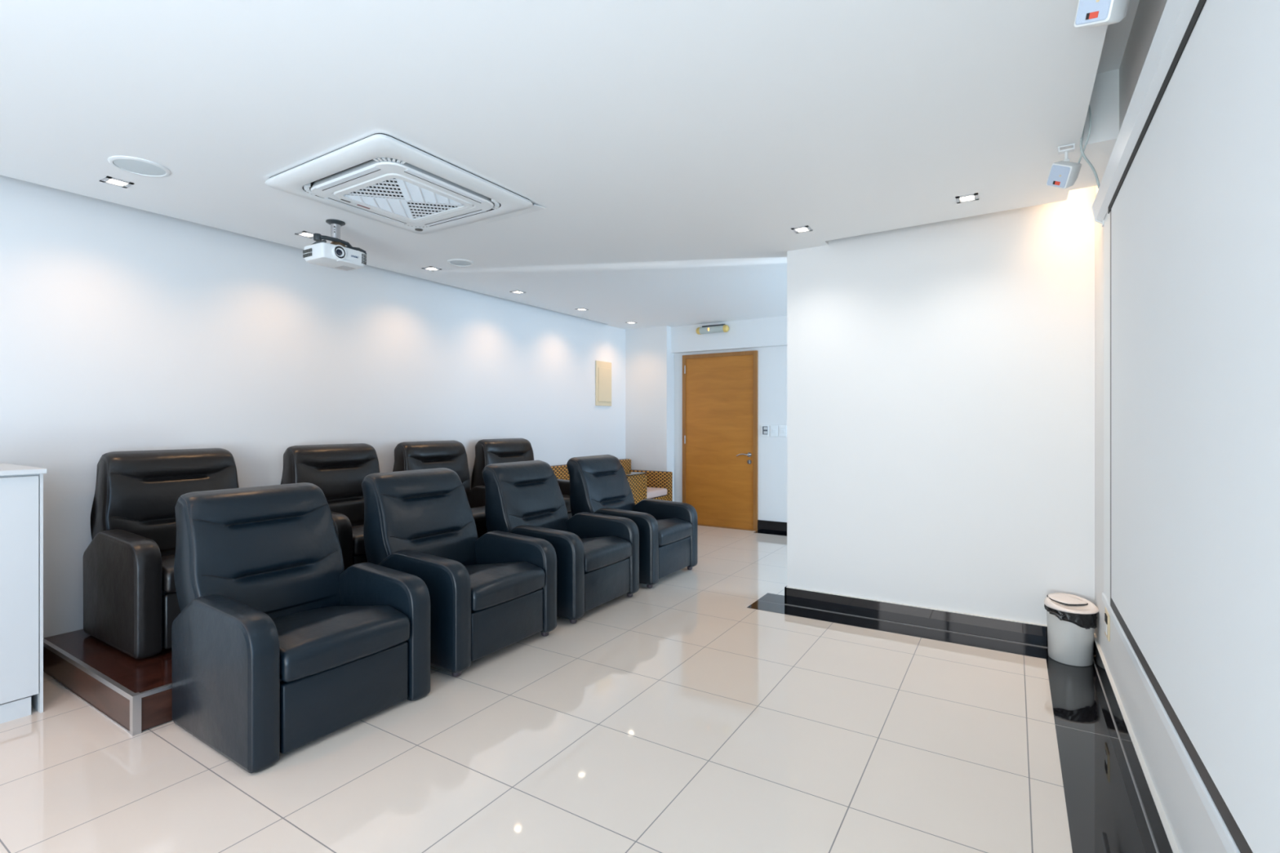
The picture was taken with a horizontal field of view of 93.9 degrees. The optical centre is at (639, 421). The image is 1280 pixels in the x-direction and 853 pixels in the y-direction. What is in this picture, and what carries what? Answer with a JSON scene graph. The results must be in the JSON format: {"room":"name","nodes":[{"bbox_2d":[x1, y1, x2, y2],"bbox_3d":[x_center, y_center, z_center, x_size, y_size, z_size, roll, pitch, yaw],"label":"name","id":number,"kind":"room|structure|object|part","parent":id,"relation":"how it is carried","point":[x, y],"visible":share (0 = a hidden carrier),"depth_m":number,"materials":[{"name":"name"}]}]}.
{"room":"home theater","nodes":[
{"label":"home theater","id":0,"kind":"room"},
{"bbox_2d":[0,174,625,638],"bbox_3d":[-2.603,-0.155,4.044,0.200,2.850,9.700,0,0,32],"label":"wall","id":1,"kind":"structure","parent":0,"point":[123,328],"depth_m":3.82,"materials":[{"name":"white paint"}]},
{"bbox_2d":[595,360,611,406],"bbox_3d":[-0.440,-0.465,7.291,0.026,0.540,0.320,0,0,32],"label":"electrical panel","id":2,"kind":"object","parent":1,"relation":"attached to","point":[602,369],"visible":1,"depth_m":7.26,"materials":[{"name":"beige plastic"}]},
{"bbox_2d":[0,0,1107,329],"bbox_3d":[0.050,-1.205,2.297,6.150,0.030,9.350,0,0,32],"label":"ceiling","id":3,"kind":"structure","parent":0,"point":[673,151],"depth_m":2.32,"materials":[{"name":"white paint"}]},
{"bbox_2d":[99,175,133,188],"bbox_3d":[-2.593,-1.188,2.965,0.104,0.004,0.104,0,0,32],"label":"recessed light","id":4,"kind":"object","parent":3,"relation":"in","point":[114,181],"visible":1,"depth_m":2.96,"materials":[{"name":"silver metal"}]},
{"bbox_2d":[107,155,170,177],"bbox_3d":[-2.328,-1.186,2.785,0.224,0.008,0.224,0,0,32],"label":"ceiling speaker","id":5,"kind":"object","parent":3,"relation":"attached to","point":[133,165],"visible":1,"depth_m":2.77,"materials":[{"name":"white plastic"}]},
{"bbox_2d":[113,159,165,175],"bbox_3d":[-2.328,-1.186,2.785,0.188,0.008,0.188,0,0,32],"label":"grille","id":6,"kind":"object","parent":5,"relation":"attached to","point":[137,166],"depth_m":2.78,"materials":[{"name":"white plastic"}]},
{"bbox_2d":[294,231,313,238],"bbox_3d":[-2.110,-1.188,3.795,0.104,0.004,0.104,0,0,32],"label":"recessed light","id":7,"kind":"object","parent":3,"relation":"in","point":[308,233],"visible":0.91,"depth_m":3.79,"materials":[{"name":"silver metal"}]},
{"bbox_2d":[302,218,366,271],"bbox_3d":[-1.806,-1.061,3.555,0.230,0.258,0.301,0,0,32],"label":"projector","id":8,"kind":"object","parent":3,"relation":"hanging from","point":[335,255],"visible":1,"depth_m":3.50,"materials":[{"name":"white plastic"}]},
{"bbox_2d":[302,248,311,257],"bbox_3d":[-1.920,-0.975,3.453,0.083,0.042,0.006,0,0,32],"label":"vent","id":9,"kind":"object","parent":8,"relation":"attached to","point":[307,252],"depth_m":3.45,"materials":[{"name":"grey plastic"}]},
{"bbox_3d":[-1.865,-1.068,3.459,0.044,0.036,0.043,0,0,32],"label":"mount knob","id":10,"kind":"part","parent":8,"relation":"part of","materials":[{"name":"grey plastic"}]},
{"bbox_3d":[-1.813,-1.181,3.562,0.104,0.018,0.104,0,0,32],"label":"ceiling plate","id":11,"kind":"part","parent":8,"relation":"part of","materials":[{"name":"grey metal"}]},
{"bbox_3d":[-1.803,-1.047,3.568,0.167,0.074,0.275,0,0,32],"label":"mount arm","id":12,"kind":"part","parent":8,"relation":"part of","materials":[{"name":"grey metal"}]},
{"bbox_2d":[361,253,366,264],"bbox_3d":[-1.667,-0.981,3.606,0.022,0.057,0.033,0,0,32],"label":"vent","id":13,"kind":"object","parent":8,"relation":"attached to","point":[363,255],"depth_m":3.60,"materials":[{"name":"grey plastic"}]},
{"bbox_2d":[265,133,533,234],"bbox_3d":[-1.207,-1.163,3.078,0.940,0.054,0.940,0,0,32],"label":"air conditioner","id":14,"kind":"object","parent":3,"relation":"attached to","point":[381,177],"visible":1,"depth_m":2.93,"materials":[{"name":"white plastic"}]},
{"bbox_3d":[-1.207,-1.157,3.078,0.676,0.041,0.676,0,0,32],"label":"panel","id":15,"kind":"part","parent":14,"relation":"part of","materials":[{"name":"white plastic"}]},
{"bbox_2d":[339,177,467,220],"bbox_3d":[-1.207,-1.142,3.078,0.464,0.008,0.464,0,0,32],"label":"grille","id":16,"kind":"object","parent":14,"relation":"attached to","point":[402,197],"depth_m":3.06,"materials":[{"name":"white plastic"}]},
{"bbox_2d":[422,266,441,271],"bbox_3d":[-1.616,-1.188,4.642,0.104,0.004,0.104,0,0,32],"label":"recessed light","id":17,"kind":"object","parent":3,"relation":"in","point":[429,268],"visible":1,"depth_m":4.64,"materials":[{"name":"silver metal"}]},
{"bbox_2d":[447,258,473,266],"bbox_3d":[-1.339,-1.186,4.463,0.190,0.008,0.190,0,0,32],"label":"ceiling speaker","id":18,"kind":"object","parent":3,"relation":"attached to","point":[456,262],"visible":1,"depth_m":4.44,"materials":[{"name":"white plastic"}]},
{"bbox_2d":[449,260,471,266],"bbox_3d":[-1.339,-1.186,4.463,0.154,0.008,0.154,0,0,32],"label":"grille","id":19,"kind":"object","parent":18,"relation":"attached to","point":[456,263],"depth_m":4.46,"materials":[{"name":"white plastic"}]},
{"bbox_2d":[481,204,546,222],"bbox_3d":[-0.733,-1.181,3.394,0.440,0.015,0.090,0,0,32],"label":"flap","id":20,"kind":"object","parent":3,"relation":"attached to","point":[535,207],"visible":0.79,"depth_m":3.39,"materials":[{"name":"white plastic"}]},
{"bbox_2d":[509,289,525,293],"bbox_3d":[-1.119,-1.188,5.475,0.104,0.004,0.104,0,0,32],"label":"recessed light","id":21,"kind":"object","parent":3,"relation":"in","point":[517,291],"visible":1,"depth_m":5.46,"materials":[{"name":"silver metal"}]},
{"bbox_2d":[574,307,588,311],"bbox_3d":[-0.615,-1.188,6.315,0.104,0.004,0.104,0,0,32],"label":"recessed light","id":22,"kind":"object","parent":3,"relation":"in","point":[580,308],"visible":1,"depth_m":6.30,"materials":[{"name":"silver metal"}]},
{"bbox_2d":[791,225,813,233],"bbox_3d":[1.001,-1.188,3.694,0.104,0.004,0.104,0,0,32],"label":"recessed light","id":23,"kind":"object","parent":3,"relation":"in","point":[802,229],"visible":1,"depth_m":3.69,"materials":[{"name":"silver metal"}]},
{"bbox_2d":[955,192,978,203],"bbox_3d":[1.739,-1.188,3.177,0.104,0.004,0.104,0,0,32],"label":"recessed light","id":24,"kind":"object","parent":3,"relation":"in","point":[968,197],"visible":1,"depth_m":3.17,"materials":[{"name":"silver metal"}]},
{"bbox_2d":[1046,143,1081,188],"bbox_3d":[1.837,-1.095,2.587,0.134,0.189,0.120,0,0,-36],"label":"speaker","id":25,"kind":"object","parent":3,"relation":"attached to","point":[1064,174],"visible":1,"depth_m":2.56},
{"bbox_2d":[1047,164,1070,187],"bbox_3d":[1.794,-1.053,2.564,0.036,0.098,0.098,0,0,-36],"label":"grille","id":26,"kind":"object","parent":25,"relation":"attached to","point":[1059,176],"depth_m":2.56,"materials":[{"name":"blue"}]},
{"bbox_3d":[1.843,-1.138,2.586,0.028,0.059,0.027,0,0,32],"label":"stem","id":27,"kind":"part","parent":25,"relation":"part of","materials":[{"name":"white plastic"}]},
{"bbox_2d":[1077,103,1091,163],"bbox_3d":[1.865,-1.221,2.519,0.015,0.264,0.165,0,0,19],"label":"cable","id":28,"kind":"object","parent":3,"relation":"hanging from","point":[1089,107],"visible":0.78,"depth_m":2.46,"materials":[{"name":"grey plastic"}]},
{"bbox_2d":[1080,124,1099,188],"bbox_3d":[1.898,-1.165,2.532,0.147,0.332,0.031,0,0,-30],"label":"cable","id":29,"kind":"object","parent":3,"relation":"hanging from","point":[1086,158],"visible":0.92,"depth_m":2.51,"materials":[{"name":"grey plastic"}]},
{"bbox_2d":[1074,0,1129,28],"bbox_3d":[1.206,-1.103,1.549,0.132,0.175,0.110,0,0,-28],"label":"speaker","id":30,"kind":"object","parent":3,"relation":"attached to","point":[1090,13],"visible":1,"depth_m":1.53},
{"bbox_2d":[1075,0,1111,24],"bbox_3d":[1.158,-1.068,1.524,0.023,0.098,0.094,0,0,-31],"label":"grille","id":31,"kind":"object","parent":30,"relation":"attached to","point":[1088,11],"depth_m":1.53,"materials":[{"name":"blue"}]},
{"bbox_2d":[0,525,1156,852],"bbox_3d":[0.281,1.309,2.242,7.100,0.082,9.700,0,0,32],"label":"floor","id":32,"kind":"structure","parent":0,"point":[676,715],"depth_m":2.27,"materials":[{"name":"tile"}]},
{"bbox_2d":[0,462,47,724],"bbox_3d":[-3.131,0.737,2.358,0.660,1.066,1.002,0,0,32],"label":"base cabinet","id":33,"kind":"object","parent":32,"relation":"on","point":[21,486],"visible":1,"depth_m":2.56,"materials":[{"name":"white laminate"}]},
{"bbox_3d":[-2.882,0.748,2.780,0.635,1.045,0.010,0,0,32],"label":"panel","id":34,"kind":"part","parent":33,"relation":"part of","materials":[{"name":"white laminate"}]},
{"bbox_2d":[43,629,172,736],"bbox_3d":[-1.596,1.190,4.288,1.218,0.160,3.658,0,0,32],"label":"platform","id":35,"kind":"object","parent":32,"relation":"on","point":[135,695],"visible":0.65,"depth_m":2.67,"materials":[{"name":"brown wood"}]},
{"bbox_3d":[-2.564,1.202,2.751,1.205,0.135,0.015,0,0,32],"label":"panel","id":36,"kind":"part","parent":35,"relation":"part of","materials":[{"name":"brown wood"}]},
{"bbox_3d":[-1.085,1.194,3.977,0.010,0.139,3.645,0,0,32],"label":"panel","id":37,"kind":"part","parent":35,"relation":"part of","materials":[{"name":"brown wood"}]},
{"bbox_2d":[83,448,239,658],"bbox_3d":[-2.456,0.633,3.292,0.843,0.945,0.774,0,0,32],"label":"recliner","id":38,"kind":"object","parent":35,"relation":"on","point":[131,605],"visible":0.59,"depth_m":3.09,"materials":[{"name":"black leather"}]},
{"bbox_3d":[-2.590,0.828,2.983,0.715,0.556,0.109,0,0,32],"label":"armrest","id":39,"kind":"part","parent":38,"relation":"part of","materials":[{"name":"black leather"}]},
{"bbox_3d":[-2.703,0.517,3.446,0.261,0.712,0.662,0,0,32],"label":"backrest","id":40,"kind":"part","parent":38,"relation":"part of","materials":[{"name":"black leather"}]},
{"bbox_2d":[161,554,176,592],"bbox_3d":[-2.363,0.748,3.233,0.623,0.154,0.545,0,0,32],"label":"seat cushion","id":41,"kind":"object","parent":38,"relation":"on","point":[167,560],"depth_m":2.87,"materials":[{"name":"black leather"}]},
{"bbox_2d":[280,443,379,571],"bbox_3d":[-1.945,0.633,4.110,0.843,0.945,0.774,0,0,32],"label":"recliner","id":42,"kind":"object","parent":35,"relation":"on","point":[340,470],"visible":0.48,"depth_m":4.13,"materials":[{"name":"black leather"}]},
{"bbox_3d":[-2.191,0.517,4.264,0.261,0.712,0.662,0,0,32],"label":"backrest","id":43,"kind":"part","parent":42,"relation":"part of","materials":[{"name":"black leather"}]},
{"bbox_3d":[-2.079,0.828,3.802,0.715,0.556,0.109,0,0,32],"label":"armrest","id":44,"kind":"part","parent":42,"relation":"part of","materials":[{"name":"black leather"}]},
{"bbox_2d":[351,524,365,555],"bbox_3d":[-1.851,0.748,4.052,0.623,0.154,0.545,0,0,32],"label":"seat cushion","id":45,"kind":"object","parent":42,"relation":"on","point":[357,539],"depth_m":3.70,"materials":[{"name":"black leather"}]},
{"bbox_2d":[392,440,487,538],"bbox_3d":[-1.492,0.633,4.835,0.843,0.945,0.774,0,0,32],"label":"recliner","id":46,"kind":"object","parent":35,"relation":"on","point":[451,455],"visible":0.34,"depth_m":4.90,"materials":[{"name":"black leather"}]},
{"bbox_3d":[-1.738,0.517,4.989,0.261,0.712,0.662,0,0,32],"label":"backrest","id":47,"kind":"part","parent":46,"relation":"part of","materials":[{"name":"black leather"}]},
{"bbox_3d":[-1.273,0.828,5.091,0.715,0.556,0.109,0,0,32],"label":"armrest","id":48,"kind":"part","parent":46,"relation":"part of","materials":[{"name":"black leather"}]},
{"bbox_2d":[471,506,486,531],"bbox_3d":[-1.398,0.748,4.777,0.623,0.154,0.545,0,0,32],"label":"seat cushion","id":49,"kind":"object","parent":46,"relation":"on","point":[478,512],"depth_m":4.53,"materials":[{"name":"black leather"}]},
{"bbox_2d":[471,438,572,518],"bbox_3d":[-1.044,0.633,5.552,0.843,0.945,0.774,0,0,32],"label":"recliner","id":50,"kind":"object","parent":35,"relation":"on","point":[487,451],"visible":0.23,"depth_m":5.52,"materials":[{"name":"black leather"}]},
{"bbox_3d":[-1.290,0.517,5.706,0.261,0.712,0.662,0,0,32],"label":"backrest","id":51,"kind":"part","parent":50,"relation":"part of","materials":[{"name":"black leather"}]},
{"bbox_3d":[-0.825,0.828,5.807,0.715,0.556,0.109,0,0,32],"label":"armrest","id":52,"kind":"part","parent":50,"relation":"part of","materials":[{"name":"black leather"}]},
{"bbox_2d":[562,494,571,512],"bbox_3d":[-0.951,0.748,5.494,0.623,0.154,0.545,0,0,32],"label":"seat cushion","id":53,"kind":"object","parent":50,"relation":"on","point":[566,497],"depth_m":5.41,"materials":[{"name":"black leather"}]},
{"bbox_2d":[171,482,430,773],"bbox_3d":[-1.544,0.794,2.694,0.917,0.953,0.774,0,0,33],"label":"recliner","id":54,"kind":"object","parent":32,"relation":"on","point":[277,648],"visible":1,"depth_m":2.55,"materials":[{"name":"black leather"}]},
{"bbox_3d":[-1.654,0.989,2.368,0.715,0.564,0.109,0,0,33],"label":"armrest","id":55,"kind":"part","parent":54,"relation":"part of","materials":[{"name":"black leather"}]},
{"bbox_3d":[-1.791,0.674,2.855,0.328,0.712,0.662,0,0,33],"label":"backrest","id":56,"kind":"part","parent":54,"relation":"part of","materials":[{"name":"black leather"}]},
{"bbox_2d":[271,605,409,682],"bbox_3d":[-1.421,0.905,2.613,0.623,0.154,0.545,0,0,33],"label":"seat cushion","id":57,"kind":"object","parent":54,"relation":"on","point":[314,642],"depth_m":2.47,"materials":[{"name":"black leather"}]},
{"bbox_3d":[-1.290,0.989,2.925,0.715,0.564,0.109,0,0,33],"label":"armrest","id":58,"kind":"part","parent":54,"relation":"part of","materials":[{"name":"black leather"}]},
{"bbox_2d":[361,467,556,677],"bbox_3d":[-1.066,0.785,3.473,0.917,0.970,0.774,0,0,32],"label":"recliner","id":59,"kind":"object","parent":32,"relation":"on","point":[492,592],"visible":0.84,"depth_m":3.37,"materials":[{"name":"black leather"}]},
{"bbox_3d":[-1.315,0.656,3.628,0.330,0.712,0.662,0,0,32],"label":"backrest","id":60,"kind":"part","parent":59,"relation":"part of","materials":[{"name":"black leather"}]},
{"bbox_3d":[-1.169,0.965,3.144,0.715,0.551,0.109,0,0,32],"label":"armrest","id":61,"kind":"part","parent":59,"relation":"part of","materials":[{"name":"black leather"}]},
{"bbox_2d":[464,561,545,611],"bbox_3d":[-0.941,0.887,3.395,0.623,0.154,0.545,0,0,32],"label":"seat cushion","id":62,"kind":"object","parent":59,"relation":"on","point":[493,584],"depth_m":3.24,"materials":[{"name":"black leather"}]},
{"bbox_3d":[-0.816,0.965,3.708,0.715,0.551,0.109,0,0,32],"label":"armrest","id":63,"kind":"part","parent":59,"relation":"part of","materials":[{"name":"black leather"}]},
{"bbox_2d":[481,460,639,623],"bbox_3d":[-0.576,0.785,4.257,0.917,0.970,0.774,0,0,31],"label":"recliner","id":64,"kind":"object","parent":32,"relation":"on","point":[597,555],"visible":0.84,"depth_m":4.16,"materials":[{"name":"black leather"}]},
{"bbox_3d":[-0.826,0.656,4.410,0.330,0.712,0.662,0,0,31],"label":"backrest","id":65,"kind":"part","parent":64,"relation":"part of","materials":[{"name":"black leather"}]},
{"bbox_3d":[-0.675,0.965,3.928,0.715,0.551,0.109,0,0,31],"label":"armrest","id":66,"kind":"part","parent":64,"relation":"part of","materials":[{"name":"black leather"}]},
{"bbox_3d":[-0.328,0.965,4.496,0.715,0.551,0.109,0,0,31],"label":"armrest","id":67,"kind":"part","parent":64,"relation":"part of","materials":[{"name":"black leather"}]},
{"bbox_2d":[580,536,631,572],"bbox_3d":[-0.450,0.887,4.181,0.623,0.154,0.545,0,0,31],"label":"seat cushion","id":68,"kind":"object","parent":64,"relation":"on","point":[601,553],"depth_m":4.03,"materials":[{"name":"black leather"}]},
{"bbox_2d":[551,464,569,479],"bbox_3d":[-0.632,0.870,6.291,0.660,0.800,0.690,0,0,32],"label":"wicker armchair","id":69,"kind":"object","parent":32,"relation":"on","point":[561,472],"visible":0.02,"depth_m":6.41,"materials":[{"name":"brown wicker"}]},
{"bbox_2d":[566,454,697,588],"bbox_3d":[-0.075,0.785,5.058,0.917,0.970,0.774,0,0,32],"label":"recliner","id":70,"kind":"object","parent":32,"relation":"on","point":[668,530],"visible":0.7,"depth_m":4.97,"materials":[{"name":"black leather"}]},
{"bbox_3d":[-0.324,0.656,5.214,0.330,0.712,0.662,0,0,32],"label":"backrest","id":71,"kind":"part","parent":70,"relation":"part of","materials":[{"name":"black leather"}]},
{"bbox_3d":[-0.178,0.965,4.730,0.715,0.551,0.109,0,0,32],"label":"armrest","id":72,"kind":"part","parent":70,"relation":"part of","materials":[{"name":"black leather"}]},
{"bbox_3d":[0.175,0.965,5.294,0.715,0.551,0.109,0,0,32],"label":"armrest","id":73,"kind":"part","parent":70,"relation":"part of","materials":[{"name":"black leather"}]},
{"bbox_2d":[656,518,692,546],"bbox_3d":[0.050,0.887,4.981,0.623,0.154,0.545,0,0,32],"label":"seat cushion","id":74,"kind":"object","parent":70,"relation":"on","point":[672,531],"depth_m":4.82,"materials":[{"name":"black leather"}]},
{"bbox_2d":[625,471,646,504],"bbox_3d":[-0.202,0.920,6.659,0.420,0.700,0.380,0,0,32],"label":"wicker side table","id":75,"kind":"object","parent":32,"relation":"on","point":[636,479],"visible":0.31,"depth_m":6.57,"materials":[{"name":"brown wicker"}]},
{"bbox_3d":[-0.202,0.575,6.659,0.420,0.010,0.380,0,0,32],"label":"glass","id":76,"kind":"part","parent":75,"relation":"part of","materials":[{"name":"grey"}]},
{"bbox_2d":[618,458,672,501],"bbox_3d":[-0.060,0.870,7.207,0.660,0.800,0.690,0,0,32],"label":"wicker armchair","id":77,"kind":"object","parent":32,"relation":"on","point":[658,485],"visible":0.33,"depth_m":7.29,"materials":[{"name":"brown wicker"}]},
{"bbox_3d":[-0.302,0.735,7.358,0.090,0.530,0.600,0,0,32],"label":"backrest","id":78,"kind":"part","parent":77,"relation":"part of","materials":[{"name":"wicker"}]},
{"bbox_3d":[-0.198,0.800,6.939,0.610,0.380,0.090,0,0,32],"label":"armrest","id":79,"kind":"part","parent":77,"relation":"part of","materials":[{"name":"wicker"}]},
{"bbox_3d":[0.120,0.800,7.448,0.610,0.380,0.090,0,0,32],"label":"armrest","id":80,"kind":"part","parent":77,"relation":"part of","materials":[{"name":"wicker"}]},
{"bbox_2d":[646,487,666,498],"bbox_3d":[-0.028,0.848,7.187,0.555,0.085,0.500,0,0,32],"label":"cushion","id":81,"kind":"object","parent":77,"relation":"on","point":[651,492],"depth_m":7.08,"materials":[{"name":"beige fabric"}]},
{"bbox_3d":[-0.039,0.940,7.194,0.590,0.100,0.520,0,0,32],"label":"seat","id":82,"kind":"part","parent":77,"relation":"part of","materials":[{"name":"wicker"}]},
{"bbox_2d":[1044,592,1098,666],"bbox_3d":[2.300,1.105,3.191,0.238,0.326,0.246,0,0,32],"label":"waste bin","id":83,"kind":"object","parent":32,"relation":"on","point":[1071,619],"visible":1,"depth_m":3.12,"materials":[{"name":"grey plastic"}]},
{"bbox_3d":[2.300,0.966,3.191,0.238,0.048,0.246,0,0,32],"label":"lid","id":84,"kind":"part","parent":83,"relation":"part of","materials":[{"name":"white plastic"}]},
{"bbox_2d":[625,325,786,522],"bbox_3d":[2.697,-0.155,6.156,6.550,2.850,0.400,0,0,32],"label":"wall","id":85,"kind":"structure","parent":0,"point":[653,373],"depth_m":7.47,"materials":[{"name":"white paint"}]},
{"bbox_2d":[696,324,728,334],"bbox_3d":[0.865,-1.108,7.140,0.422,0.104,0.094,0,0,32],"label":"emergency light","id":86,"kind":"object","parent":85,"relation":"attached to","point":[720,327],"visible":1,"depth_m":7.11,"materials":[{"name":"grey plastic"}]},
{"bbox_2d":[682,350,758,531],"bbox_3d":[0.941,0.220,7.205,0.980,2.100,0.102,0,0,32],"label":"door","id":87,"kind":"structure","parent":85,"relation":"in","point":[720,390],"depth_m":7.20,"materials":[{"name":"brown wood"}]},
{"bbox_3d":[1.218,0.385,7.012,0.170,0.054,0.067,0,0,32],"label":"handle","id":88,"kind":"part","parent":87,"relation":"part of","materials":[{"name":"silver metal"}]},
{"bbox_2d":[671,315,786,353],"bbox_3d":[2.932,-1.028,5.956,5.940,0.325,0.090,0,0,32],"label":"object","id":89,"kind":"structure","parent":85,"relation":"attached to","point":[766,331],"depth_m":7.04,"materials":[{"name":"white paint"}]},
{"bbox_2d":[760,425,768,436],"bbox_3d":[1.447,0.105,6.929,0.090,0.130,0.014,0,0,32],"label":"light switch","id":90,"kind":"object","parent":85,"relation":"attached to","point":[764,428],"visible":1,"depth_m":6.92,"materials":[{"name":"white plastic"}]},
{"bbox_3d":[1.449,0.100,6.925,0.060,0.094,0.002,0,0,32],"label":"module frame","id":91,"kind":"part","parent":90,"relation":"part of","materials":[{"name":"grey plastic"}]},
{"bbox_2d":[757,520,786,533],"bbox_3d":[3.210,1.206,5.826,4.330,0.127,0.016,0,0,32],"label":"baseboard","id":92,"kind":"structure","parent":85,"relation":"attached to","point":[762,525],"depth_m":6.88,"materials":[{"name":"black stone"}]},
{"bbox_2d":[770,425,777,436],"bbox_3d":[1.541,0.105,6.872,0.090,0.130,0.012,0,0,32],"label":"light switch","id":93,"kind":"object","parent":85,"relation":"attached to","point":[774,428],"visible":1,"depth_m":6.87,"materials":[{"name":"white plastic"}]},
{"bbox_2d":[778,425,786,436],"bbox_3d":[1.625,0.105,6.819,0.090,0.130,0.012,0,0,32],"label":"light switch","id":94,"kind":"object","parent":85,"relation":"attached to","point":[782,428],"visible":1,"depth_m":6.82,"materials":[{"name":"white plastic"}]},
{"bbox_2d":[784,186,1094,647],"bbox_3d":[1.923,-0.155,3.693,2.052,2.850,0.178,0,0,32],"label":"wall","id":95,"kind":"structure","parent":0,"point":[940,375],"depth_m":3.64,"materials":[{"name":"white paint"}]},
{"bbox_2d":[785,604,1048,648],"bbox_3d":[1.731,1.268,3.706,1.712,0.002,0.004,0,0,32],"label":"trim","id":96,"kind":"structure","parent":95,"relation":"attached to","point":[785,604],"depth_m":3.69,"materials":[{"name":"grey"}]},
{"bbox_2d":[1096,0,1139,74],"bbox_3d":[0.302,-1.530,2.229,7.050,0.100,9.700,0,0,32],"label":"ceiling slab","id":97,"kind":"structure","parent":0,"point":[1117,35],"depth_m":2.33,"materials":[{"name":"white paint"}]},
{"bbox_2d":[1094,0,1226,852],"bbox_3d":[0.691,-0.155,0.323,0.080,2.850,6.880,0,0,32],"label":"wall","id":98,"kind":"structure","parent":0,"point":[1193,829],"depth_m":2.15,"materials":[{"name":"white paint"}]},
{"bbox_2d":[786,586,1179,852],"bbox_3d":[-0.017,1.149,0.883,1.716,0.006,6.680,0,0,32],"label":"trim","id":99,"kind":"structure","parent":98,"relation":"attached to","point":[1170,836],"depth_m":2.24,"materials":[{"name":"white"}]},
{"bbox_2d":[1069,68,1119,190],"bbox_3d":[2.106,-1.335,2.790,0.134,0.290,0.585,0,0,32],"label":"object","id":100,"kind":"structure","parent":98,"relation":"attached to","point":[1104,99],"depth_m":2.55,"materials":[{"name":"white paint"}]},
{"bbox_2d":[1104,607,1110,641],"bbox_3d":[2.184,0.945,2.798,0.010,0.130,0.120,0,0,32],"label":"wall socket","id":101,"kind":"object","parent":98,"relation":"attached to","point":[1107,617],"visible":0.9,"depth_m":2.77,"materials":[{"name":"beige plastic"}]},
{"bbox_2d":[1093,640,1173,852],"bbox_3d":[0.704,1.210,0.433,0.015,0.120,6.680,0,0,32],"label":"baseboard","id":102,"kind":"structure","parent":98,"relation":"attached to","point":[1161,840],"depth_m":2.09,"materials":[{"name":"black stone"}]},
{"bbox_2d":[1091,0,1279,852],"bbox_3d":[1.253,-0.113,1.385,0.080,1.765,2.877,0,0,32],"label":"projection screen","id":103,"kind":"object","parent":98,"relation":"attached to","point":[1186,203],"visible":1,"depth_m":1.23,"materials":[{"name":"white fabric"}]}
]}

